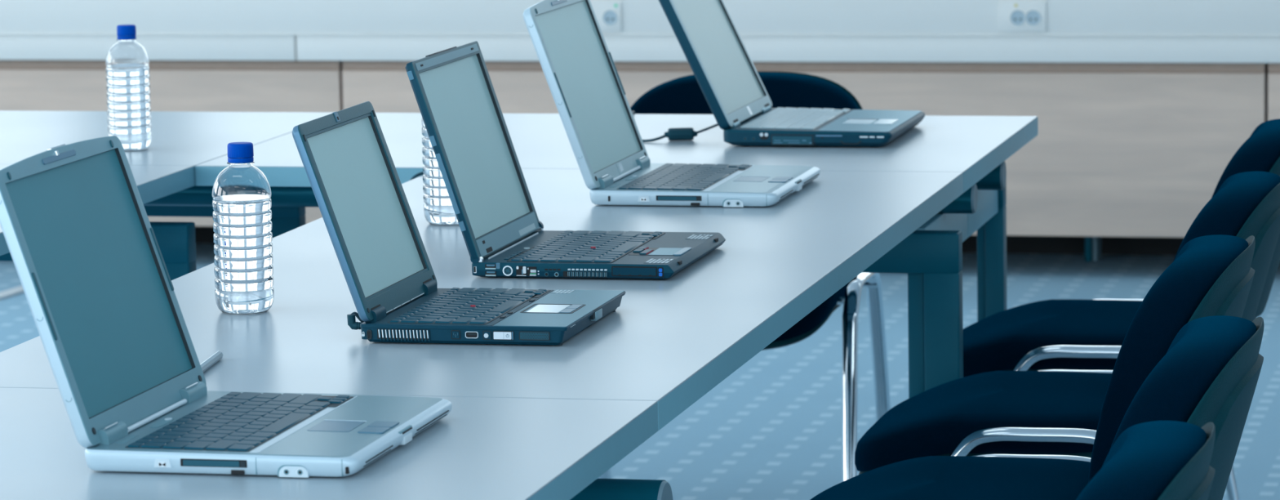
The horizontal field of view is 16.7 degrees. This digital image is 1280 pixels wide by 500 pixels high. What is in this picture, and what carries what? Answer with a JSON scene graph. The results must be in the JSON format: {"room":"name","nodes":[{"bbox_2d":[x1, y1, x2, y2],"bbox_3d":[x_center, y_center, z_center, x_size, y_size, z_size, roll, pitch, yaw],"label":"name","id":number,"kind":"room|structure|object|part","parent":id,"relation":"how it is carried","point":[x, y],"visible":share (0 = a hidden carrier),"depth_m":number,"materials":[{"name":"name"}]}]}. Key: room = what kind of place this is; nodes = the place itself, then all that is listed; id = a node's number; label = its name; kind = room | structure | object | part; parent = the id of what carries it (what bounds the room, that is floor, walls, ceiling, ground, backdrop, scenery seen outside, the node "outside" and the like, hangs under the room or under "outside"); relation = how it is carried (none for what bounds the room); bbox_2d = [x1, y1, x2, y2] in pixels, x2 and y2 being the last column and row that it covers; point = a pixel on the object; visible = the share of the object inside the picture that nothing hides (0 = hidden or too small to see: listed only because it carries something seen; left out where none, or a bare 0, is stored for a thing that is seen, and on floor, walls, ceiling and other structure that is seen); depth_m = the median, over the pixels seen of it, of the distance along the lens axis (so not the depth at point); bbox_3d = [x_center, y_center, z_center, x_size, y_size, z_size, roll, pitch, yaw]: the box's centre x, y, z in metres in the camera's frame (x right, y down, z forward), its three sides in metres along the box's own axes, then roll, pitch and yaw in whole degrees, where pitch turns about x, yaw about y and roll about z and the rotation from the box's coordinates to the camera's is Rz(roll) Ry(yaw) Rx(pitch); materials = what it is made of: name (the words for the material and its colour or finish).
{"room":"conference room","nodes":[
{"label":"conference room","id":0,"kind":"room"},
{"bbox_2d":[0,243,1279,499],"bbox_3d":[-0.357,0.848,5.070,11.000,0.050,12.760,1,8,13],"label":"floor","id":1,"kind":"structure","parent":0,"point":[771,428],"depth_m":8.95,"materials":[{"name":"carpet"}]},
{"bbox_2d":[0,284,24,299],"bbox_3d":[-1.580,0.119,10.603,0.044,0.008,0.700,2,8,19],"label":"floor strip","id":2,"kind":"object","parent":1,"relation":"on","point":[18,290],"visible":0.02,"depth_m":10.69,"materials":[{"name":"silver metal"}]},
{"bbox_2d":[0,164,196,279],"bbox_3d":[-1.295,0.366,5.836,0.799,0.740,2.076,1,8,13],"label":"conference table","id":3,"kind":"object","parent":1,"relation":"on","point":[176,241],"visible":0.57,"depth_m":6.68,"materials":[{"name":"laminate"}]},
{"bbox_3d":[-0.720,0.311,6.748,0.082,0.594,0.044,1,8,13],"label":"leg","id":4,"kind":"part","parent":3,"relation":"part of","materials":[{"name":"teal paint"}]},
{"bbox_2d":[0,110,333,237],"bbox_3d":[-0.976,0.179,7.225,0.799,0.740,0.822,1,8,13],"label":"conference table","id":5,"kind":"object","parent":1,"relation":"on","point":[179,138],"visible":0.29,"depth_m":7.24,"materials":[{"name":"laminate"}]},
{"bbox_2d":[105,24,151,151],"bbox_3d":[-0.812,-0.258,6.925,0.069,0.198,0.069,1,8,18],"label":"water bottle","id":6,"kind":"object","parent":5,"relation":"on","point":[127,61],"visible":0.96,"depth_m":6.90,"materials":[{"name":"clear plastic"}]},
{"bbox_3d":[-0.594,0.237,7.298,0.082,0.594,0.044,1,8,13],"label":"leg","id":7,"kind":"part","parent":5,"relation":"part of","materials":[{"name":"teal paint"}]},
{"bbox_2d":[0,59,342,226],"bbox_3d":[-1.873,-0.251,11.469,2.370,0.528,0.340,1,8,13],"label":"wood panel","id":8,"kind":"object","parent":1,"relation":"on","point":[33,85],"visible":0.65,"depth_m":11.11,"materials":[{"name":"brown wood"}]},
{"bbox_2d":[0,386,657,499],"bbox_3d":[-0.594,0.649,3.571,0.799,0.740,2.063,1,8,13],"label":"conference table","id":9,"kind":"object","parent":1,"relation":"on","point":[485,447],"visible":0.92,"depth_m":4.12,"materials":[{"name":"laminate"}]},
{"bbox_2d":[0,135,452,477],"bbox_3d":[-0.398,0.045,4.202,0.358,0.288,0.344,1,8,13],"label":"laptop","id":10,"kind":"object","parent":9,"relation":"on","point":[81,239],"visible":1,"depth_m":4.19,"materials":[{"name":"silver metal"}]},
{"bbox_3d":[-0.524,0.033,4.230,0.100,0.265,0.343,1,8,13],"label":"lid","id":11,"kind":"part","parent":10,"relation":"part of","materials":[{"name":"silver metal"}]},
{"bbox_3d":[-0.484,0.179,4.123,0.008,0.001,0.043,1,8,13],"label":"vent panel","id":12,"kind":"part","parent":10,"relation":"part of","materials":[{"name":"silver metal"}]},
{"bbox_3d":[-0.469,0.161,4.235,0.005,0.005,0.171,1,8,13],"label":"hinge rod","id":13,"kind":"part","parent":10,"relation":"part of","materials":[{"name":"silver metal"}]},
{"bbox_3d":[-0.320,0.204,4.030,0.030,0.011,0.005,1,8,13],"label":"audio panel","id":14,"kind":"part","parent":10,"relation":"part of","materials":[{"name":"silver metal"}]},
{"bbox_3d":[-0.322,0.167,4.202,0.009,0.001,0.323,1,8,13],"label":"deck trim","id":15,"kind":"part","parent":10,"relation":"part of","materials":[{"name":"silver metal"}]},
{"bbox_2d":[0,168,963,499],"bbox_3d":[-0.135,0.381,5.567,0.801,0.740,2.085,1,8,13],"label":"conference table","id":16,"kind":"object","parent":1,"relation":"on","point":[669,342],"visible":0.52,"depth_m":5.22,"materials":[{"name":"laminate"}]},
{"bbox_2d":[200,351,222,372],"bbox_3d":[-0.467,0.125,4.676,0.010,0.009,0.162,0,7,6],"label":"pen","id":17,"kind":"object","parent":16,"relation":"on","point":[218,355],"visible":0.55,"depth_m":4.70,"materials":[{"name":"metal"}]},
{"bbox_2d":[212,142,274,314],"bbox_3d":[-0.465,-0.026,5.102,0.069,0.198,0.069,-1,7,-1],"label":"water bottle","id":18,"kind":"object","parent":16,"relation":"on","point":[242,202],"visible":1,"depth_m":5.08,"materials":[{"name":"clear plastic"}]},
{"bbox_2d":[346,311,364,329],"bbox_3d":[-0.290,0.068,5.010,0.025,0.028,0.265,1,8,11],"label":"plug","id":19,"kind":"object","parent":16,"relation":"on","point":[352,322],"visible":0.57,"depth_m":4.88,"materials":[{"name":"black plastic"}]},
{"bbox_2d":[409,171,423,180],"bbox_3d":[-0.244,-0.039,6.079,0.091,0.065,0.970,-2,8,-8],"label":"power cable","id":20,"kind":"object","parent":16,"relation":"on","point":[419,174],"visible":0.13,"depth_m":6.50,"materials":[{"name":"black rubber"}]},
{"bbox_2d":[421,117,458,225],"bbox_3d":[-0.260,-0.135,5.906,0.069,0.198,0.069,-5,8,-29],"label":"water bottle","id":21,"kind":"object","parent":16,"relation":"on","point":[438,210],"visible":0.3,"depth_m":5.88,"materials":[{"name":"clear plastic"}]},
{"bbox_2d":[292,101,626,345],"bbox_3d":[-0.201,-0.035,4.954,0.313,0.244,0.291,1,8,13],"label":"laptop","id":22,"kind":"object","parent":16,"relation":"on","point":[348,162],"visible":1,"depth_m":4.94,"materials":[{"name":"grey plastic"}]},
{"bbox_3d":[-0.312,-0.047,4.978,0.086,0.220,0.290,1,8,13],"label":"lid","id":23,"kind":"part","parent":22,"relation":"part of","materials":[{"name":"blue"}]},
{"bbox_2d":[377,328,430,341],"bbox_3d":[-0.262,0.094,4.837,0.060,0.013,0.004,1,8,13],"label":"vent","id":24,"kind":"object","parent":22,"relation":"attached to","point":[383,334],"depth_m":4.84,"materials":[{"name":"metal"}]},
{"bbox_2d":[493,330,514,340],"bbox_3d":[-0.150,0.094,4.811,0.024,0.010,0.004,1,8,13],"label":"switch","id":25,"kind":"object","parent":22,"relation":"attached to","point":[497,335],"depth_m":4.81,"materials":[{"name":"white"}]},
{"bbox_2d":[519,330,550,340],"bbox_3d":[-0.116,0.094,4.803,0.035,0.010,0.004,1,8,13],"label":"speaker grille","id":26,"kind":"object","parent":22,"relation":"attached to","point":[523,335],"depth_m":4.80,"materials":[{"name":"blue"}]},
{"bbox_3d":[-0.098,0.066,4.934,0.060,0.001,0.070,1,8,13],"label":"touchpad frame","id":27,"kind":"part","parent":22,"relation":"part of","materials":[{"name":"silver"}]},
{"bbox_2d":[553,289,574,293],"bbox_3d":[-0.089,0.048,5.069,0.021,0.001,0.026,1,8,13],"label":"print","id":28,"kind":"object","parent":22,"relation":"on","point":[554,291],"depth_m":5.07,"materials":[{"name":"white paint"}]},
{"bbox_2d":[404,40,725,279],"bbox_3d":[-0.089,-0.117,5.482,0.334,0.268,0.316,1,8,13],"label":"laptop","id":29,"kind":"object","parent":16,"relation":"on","point":[504,235],"visible":1,"depth_m":5.47,"materials":[{"name":"grey plastic"}]},
{"bbox_3d":[-0.242,-0.243,5.500,0.004,0.009,0.291,1,8,13],"label":"bezel panel","id":30,"kind":"part","parent":29,"relation":"part of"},
{"bbox_3d":[-0.208,-0.129,5.508,0.090,0.246,0.315,1,8,13],"label":"lid","id":31,"kind":"part","parent":29,"relation":"part of","materials":[{"name":"grey plastic"}]},
{"bbox_3d":[-0.166,-0.020,5.513,0.008,0.021,0.291,1,8,13],"label":"bezel panel","id":32,"kind":"part","parent":29,"relation":"part of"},
{"bbox_2d":[563,268,608,277],"bbox_3d":[-0.066,0.028,5.335,0.056,0.010,0.004,1,8,13],"label":"vent","id":33,"kind":"object","parent":29,"relation":"attached to","point":[567,273],"depth_m":5.33,"materials":[{"name":"silver"}]},
{"bbox_3d":[0.022,0.002,5.433,0.062,0.001,0.069,1,8,13],"label":"touchpad frame","id":34,"kind":"part","parent":29,"relation":"part of","materials":[{"name":"grey"}]},
{"bbox_2d":[645,258,673,262],"bbox_3d":[0.023,0.013,5.344,0.028,0.001,0.038,1,8,13],"label":"print","id":35,"kind":"object","parent":29,"relation":"on","point":[647,260],"depth_m":5.34,"materials":[{"name":"white paint"}]},
{"bbox_2d":[688,234,713,239],"bbox_3d":[0.076,-0.017,5.569,0.027,0.001,0.042,1,8,13],"label":"print","id":36,"kind":"object","parent":29,"relation":"on","point":[690,236],"depth_m":5.57,"materials":[{"name":"white paint"}]},
{"bbox_2d":[523,0,820,206],"bbox_3d":[0.049,-0.222,6.211,0.361,0.283,0.344,1,8,13],"label":"laptop","id":37,"kind":"object","parent":16,"relation":"on","point":[586,87],"visible":1,"depth_m":6.18,"materials":[{"name":"silver metal"}]},
{"bbox_3d":[-0.076,-0.234,6.239,0.105,0.260,0.343,1,8,13],"label":"lid","id":38,"kind":"part","parent":37,"relation":"part of","materials":[{"name":"silver metal"}]},
{"bbox_3d":[-0.035,-0.090,6.130,0.008,0.001,0.043,1,8,13],"label":"vent panel","id":39,"kind":"part","parent":37,"relation":"part of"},
{"bbox_3d":[-0.020,-0.109,6.242,0.005,0.005,0.171,1,8,13],"label":"hinge rod","id":40,"kind":"part","parent":37,"relation":"part of","materials":[{"name":"silver metal"}]},
{"bbox_3d":[0.127,-0.102,6.210,0.009,0.001,0.323,1,8,13],"label":"deck trim","id":41,"kind":"part","parent":37,"relation":"part of","materials":[{"name":"silver metal"}]},
{"bbox_3d":[0.129,-0.065,6.038,0.030,0.011,0.005,1,8,13],"label":"audio panel","id":42,"kind":"part","parent":37,"relation":"part of","materials":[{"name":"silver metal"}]},
{"bbox_3d":[0.440,0.325,6.483,0.082,0.594,0.044,1,8,13],"label":"leg","id":43,"kind":"part","parent":16,"relation":"part of","materials":[{"name":"teal paint"}]},
{"bbox_2d":[195,112,1038,321],"bbox_3d":[-0.006,0.191,7.004,1.189,0.740,0.822,1,8,13],"label":"conference table","id":44,"kind":"object","parent":1,"relation":"on","point":[978,147],"visible":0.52,"depth_m":6.85,"materials":[{"name":"laminate"}]},
{"bbox_2d":[631,111,718,142],"bbox_3d":[-0.008,-0.173,7.149,0.199,0.107,0.482,-4,8,-22],"label":"cable","id":45,"kind":"object","parent":44,"relation":"on","point":[680,133],"visible":0.52,"depth_m":6.92,"materials":[{"name":"black plastic"}]},
{"bbox_2d":[658,0,924,146],"bbox_3d":[0.238,-0.320,6.952,0.384,0.278,0.346,1,8,13],"label":"laptop","id":46,"kind":"object","parent":44,"relation":"on","point":[707,34],"visible":1,"depth_m":6.90,"materials":[{"name":"grey plastic"}]},
{"bbox_3d":[0.114,-0.334,6.979,0.131,0.252,0.345,1,8,13],"label":"lid","id":47,"kind":"part","parent":46,"relation":"part of","materials":[{"name":"grey plastic"}]},
{"bbox_3d":[0.328,-0.167,6.775,0.035,0.006,0.004,1,8,13],"label":"drive handle","id":48,"kind":"part","parent":46,"relation":"part of","materials":[{"name":"black plastic"}]},
{"bbox_2d":[859,136,884,137],"bbox_3d":[0.360,-0.175,6.767,0.038,0.003,0.004,1,8,13],"label":"light","id":49,"kind":"object","parent":46,"relation":"on","point":[860,136],"depth_m":6.77,"materials":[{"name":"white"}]},
{"bbox_3d":[0.459,-0.025,6.671,0.022,0.070,0.419,1,8,13],"label":"rail","id":50,"kind":"part","parent":44,"relation":"part of","materials":[{"name":"grey metal"}]},
{"bbox_3d":[0.543,-0.075,7.039,0.022,0.070,0.334,1,8,13],"label":"rail","id":51,"kind":"part","parent":44,"relation":"part of","materials":[{"name":"grey metal"}]},
{"bbox_3d":[0.586,0.221,7.264,0.050,0.594,0.044,1,8,13],"label":"leg","id":52,"kind":"part","parent":44,"relation":"part of","materials":[{"name":"teal paint"}]},
{"bbox_2d":[597,71,890,481],"bbox_3d":[0.141,0.104,7.521,0.552,0.775,0.593,1,8,13],"label":"chair","id":53,"kind":"object","parent":1,"relation":"on","point":[684,95],"visible":0.21,"depth_m":7.59,"materials":[{"name":"black fabric"}]},
{"bbox_3d":[-0.109,0.257,7.566,0.040,0.453,0.435,1,8,13],"label":"frame","id":54,"kind":"part","parent":53,"relation":"part of","materials":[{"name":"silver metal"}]},
{"bbox_2d":[630,72,859,114],"bbox_3d":[0.183,-0.139,7.685,0.449,0.338,0.174,1,8,13],"label":"cushion","id":55,"kind":"object","parent":53,"relation":"on","point":[684,95],"depth_m":7.68,"materials":[{"name":"blue fabric"}]},
{"bbox_2d":[772,283,847,342],"bbox_3d":[0.122,0.081,7.429,0.452,0.100,0.410,1,8,13],"label":"seat cushion","id":56,"kind":"object","parent":53,"relation":"on","point":[807,326],"depth_m":7.25,"materials":[{"name":"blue fabric"}]},
{"bbox_3d":[0.116,0.082,7.400,0.510,0.014,0.014,1,8,13],"label":"cross rod","id":57,"kind":"part","parent":53,"relation":"part of","materials":[{"name":"silver metal"}]},
{"bbox_3d":[0.386,0.263,7.453,0.040,0.453,0.435,1,8,13],"label":"frame","id":58,"kind":"part","parent":53,"relation":"part of","materials":[{"name":"silver metal"}]},
{"bbox_3d":[0.161,0.055,7.600,0.510,0.014,0.014,1,8,13],"label":"cross rod","id":59,"kind":"part","parent":53,"relation":"part of","materials":[{"name":"silver metal"}]},
{"bbox_2d":[342,60,1265,237],"bbox_3d":[0.417,-0.223,10.947,2.312,0.528,0.340,1,8,13],"label":"wood panel","id":60,"kind":"object","parent":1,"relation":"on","point":[1118,149],"visible":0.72,"depth_m":10.62,"materials":[{"name":"brown wood"}]},
{"bbox_2d":[810,234,1255,499],"bbox_3d":[0.466,0.371,5.429,0.593,0.775,0.552,1,8,13],"label":"chair","id":61,"kind":"object","parent":1,"relation":"on","point":[1211,275],"visible":0.48,"depth_m":5.30,"materials":[{"name":"blue fabric"}]},
{"bbox_2d":[810,455,1090,499],"bbox_3d":[0.377,0.335,5.444,0.410,0.100,0.452,1,8,13],"label":"seat cushion","id":62,"kind":"object","parent":61,"relation":"on","point":[931,477],"depth_m":5.46,"materials":[{"name":"blue fabric"}]},
{"bbox_3d":[0.494,0.489,5.700,0.435,0.453,0.040,1,8,13],"label":"frame","id":63,"kind":"part","parent":61,"relation":"part of","materials":[{"name":"silver metal"}]},
{"bbox_2d":[1088,234,1248,482],"bbox_3d":[0.657,0.157,5.355,0.174,0.338,0.449,1,8,13],"label":"cushion","id":64,"kind":"object","parent":61,"relation":"on","point":[1208,276],"depth_m":5.16,"materials":[{"name":"blue fabric"}]},
{"bbox_2d":[854,171,1279,474],"bbox_3d":[0.608,0.280,6.109,0.593,0.775,0.552,1,8,13],"label":"chair","id":65,"kind":"object","parent":1,"relation":"on","point":[1055,411],"visible":0.5,"depth_m":5.93,"materials":[{"name":"black fabric"}]},
{"bbox_2d":[854,370,1111,471],"bbox_3d":[0.519,0.244,6.123,0.410,0.100,0.452,1,8,13],"label":"seat cushion","id":66,"kind":"object","parent":65,"relation":"on","point":[933,421],"depth_m":5.97,"materials":[{"name":"blue fabric"}]},
{"bbox_3d":[0.523,0.464,5.889,0.435,0.453,0.040,1,8,13],"label":"frame","id":67,"kind":"part","parent":65,"relation":"part of","materials":[{"name":"silver metal"}]},
{"bbox_3d":[0.636,0.398,6.380,0.435,0.453,0.040,1,8,13],"label":"frame","id":68,"kind":"part","parent":65,"relation":"part of","materials":[{"name":"silver metal"}]},
{"bbox_2d":[1173,171,1279,260],"bbox_3d":[0.799,0.066,6.035,0.174,0.338,0.449,1,8,13],"label":"cushion","id":69,"kind":"object","parent":65,"relation":"on","point":[1246,204],"depth_m":5.87,"materials":[{"name":"blue fabric"}]},
{"bbox_2d":[1084,235,1101,261],"bbox_3d":[1.139,-0.025,10.974,0.038,0.104,0.040,1,8,13],"label":"support foot","id":70,"kind":"object","parent":1,"relation":"on","point":[1092,243],"visible":0.52,"depth_m":10.96,"materials":[{"name":"grey metal"}]},
{"bbox_3d":[1.129,-0.025,10.976,0.017,0.104,0.040,1,8,13],"label":"post","id":71,"kind":"part","parent":70,"relation":"part of","materials":[{"name":"blue metal"}]},
{"bbox_2d":[963,118,1279,499],"bbox_3d":[0.752,0.185,6.819,0.593,0.775,0.552,1,8,13],"label":"chair","id":72,"kind":"object","parent":1,"relation":"on","point":[1062,334],"visible":0.36,"depth_m":6.64,"materials":[{"name":"black fabric"}]},
{"bbox_2d":[963,298,1142,377],"bbox_3d":[0.663,0.149,6.833,0.410,0.100,0.452,1,8,13],"label":"seat cushion","id":73,"kind":"object","parent":72,"relation":"on","point":[997,341],"depth_m":6.67,"materials":[{"name":"blue fabric"}]},
{"bbox_3d":[0.667,0.369,6.598,0.435,0.453,0.040,1,8,13],"label":"frame","id":74,"kind":"part","parent":72,"relation":"part of","materials":[{"name":"silver metal"}]},
{"bbox_3d":[0.780,0.303,7.089,0.435,0.453,0.040,1,8,13],"label":"frame","id":75,"kind":"part","parent":72,"relation":"part of","materials":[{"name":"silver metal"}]},
{"bbox_2d":[1211,118,1279,197],"bbox_3d":[0.943,-0.029,6.745,0.174,0.338,0.449,1,8,13],"label":"cushion","id":76,"kind":"object","parent":72,"relation":"on","point":[1260,152],"depth_m":6.55,"materials":[{"name":"blue fabric"}]},
{"bbox_2d":[1075,420,1215,499],"bbox_3d":[0.240,0.549,4.088,0.593,0.775,0.552,1,8,13],"label":"chair","id":77,"kind":"object","parent":1,"relation":"on","point":[1157,460],"visible":1,"depth_m":3.89,"materials":[{"name":"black fabric"}]},
{"bbox_2d":[1109,315,1263,499],"bbox_3d":[0.379,0.461,4.748,0.593,0.775,0.552,1,8,13],"label":"chair","id":78,"kind":"object","parent":1,"relation":"on","point":[1210,371],"visible":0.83,"depth_m":4.51,"materials":[{"name":"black fabric"}]},
{"bbox_2d":[1109,315,1256,450],"bbox_3d":[0.570,0.247,4.673,0.174,0.338,0.449,1,8,13],"label":"cushion","id":79,"kind":"object","parent":78,"relation":"on","point":[1207,373],"depth_m":4.51,"materials":[{"name":"blue fabric"}]},
{"bbox_2d":[1267,62,1279,120],"bbox_3d":[2.672,-0.195,10.433,2.298,0.528,0.340,1,8,13],"label":"wood panel","id":80,"kind":"object","parent":1,"relation":"on","point":[1273,68],"visible":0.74,"depth_m":10.50,"materials":[{"name":"brown wood"}]},
{"bbox_2d":[295,59,1268,120],"bbox_3d":[1.027,-1.474,11.017,11.000,2.730,0.150,1,8,13],"label":"wall","id":81,"kind":"structure","parent":0,"point":[1266,64],"depth_m":10.96,"materials":[{"name":"beige paint"}]},
{"bbox_2d":[0,0,1279,62],"bbox_3d":[0.333,-0.629,10.943,6.900,0.275,0.499,1,8,13],"label":"wall panel","id":82,"kind":"object","parent":81,"relation":"attached to","point":[1077,31],"visible":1,"depth_m":10.78,"materials":[{"name":"white paint"}]},
{"bbox_2d":[590,0,622,31],"bbox_3d":[-0.102,-0.578,10.805,0.115,0.074,0.008,1,8,13],"label":"wall socket","id":83,"kind":"object","parent":82,"relation":"attached to","point":[608,13],"visible":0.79,"depth_m":10.80,"materials":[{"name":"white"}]},
{"bbox_2d":[999,0,1046,31],"bbox_3d":[0.926,-0.566,10.570,0.115,0.074,0.008,1,8,13],"label":"wall socket","id":84,"kind":"object","parent":82,"relation":"attached to","point":[1014,15],"visible":1,"depth_m":10.57,"materials":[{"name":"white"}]},
{"bbox_2d":[195,226,1183,255],"bbox_3d":[1.046,-0.058,11.181,11.000,0.119,0.132,1,8,13],"label":"baseboard","id":85,"kind":"structure","parent":81,"relation":"attached to","point":[1163,246],"depth_m":11.11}
]}

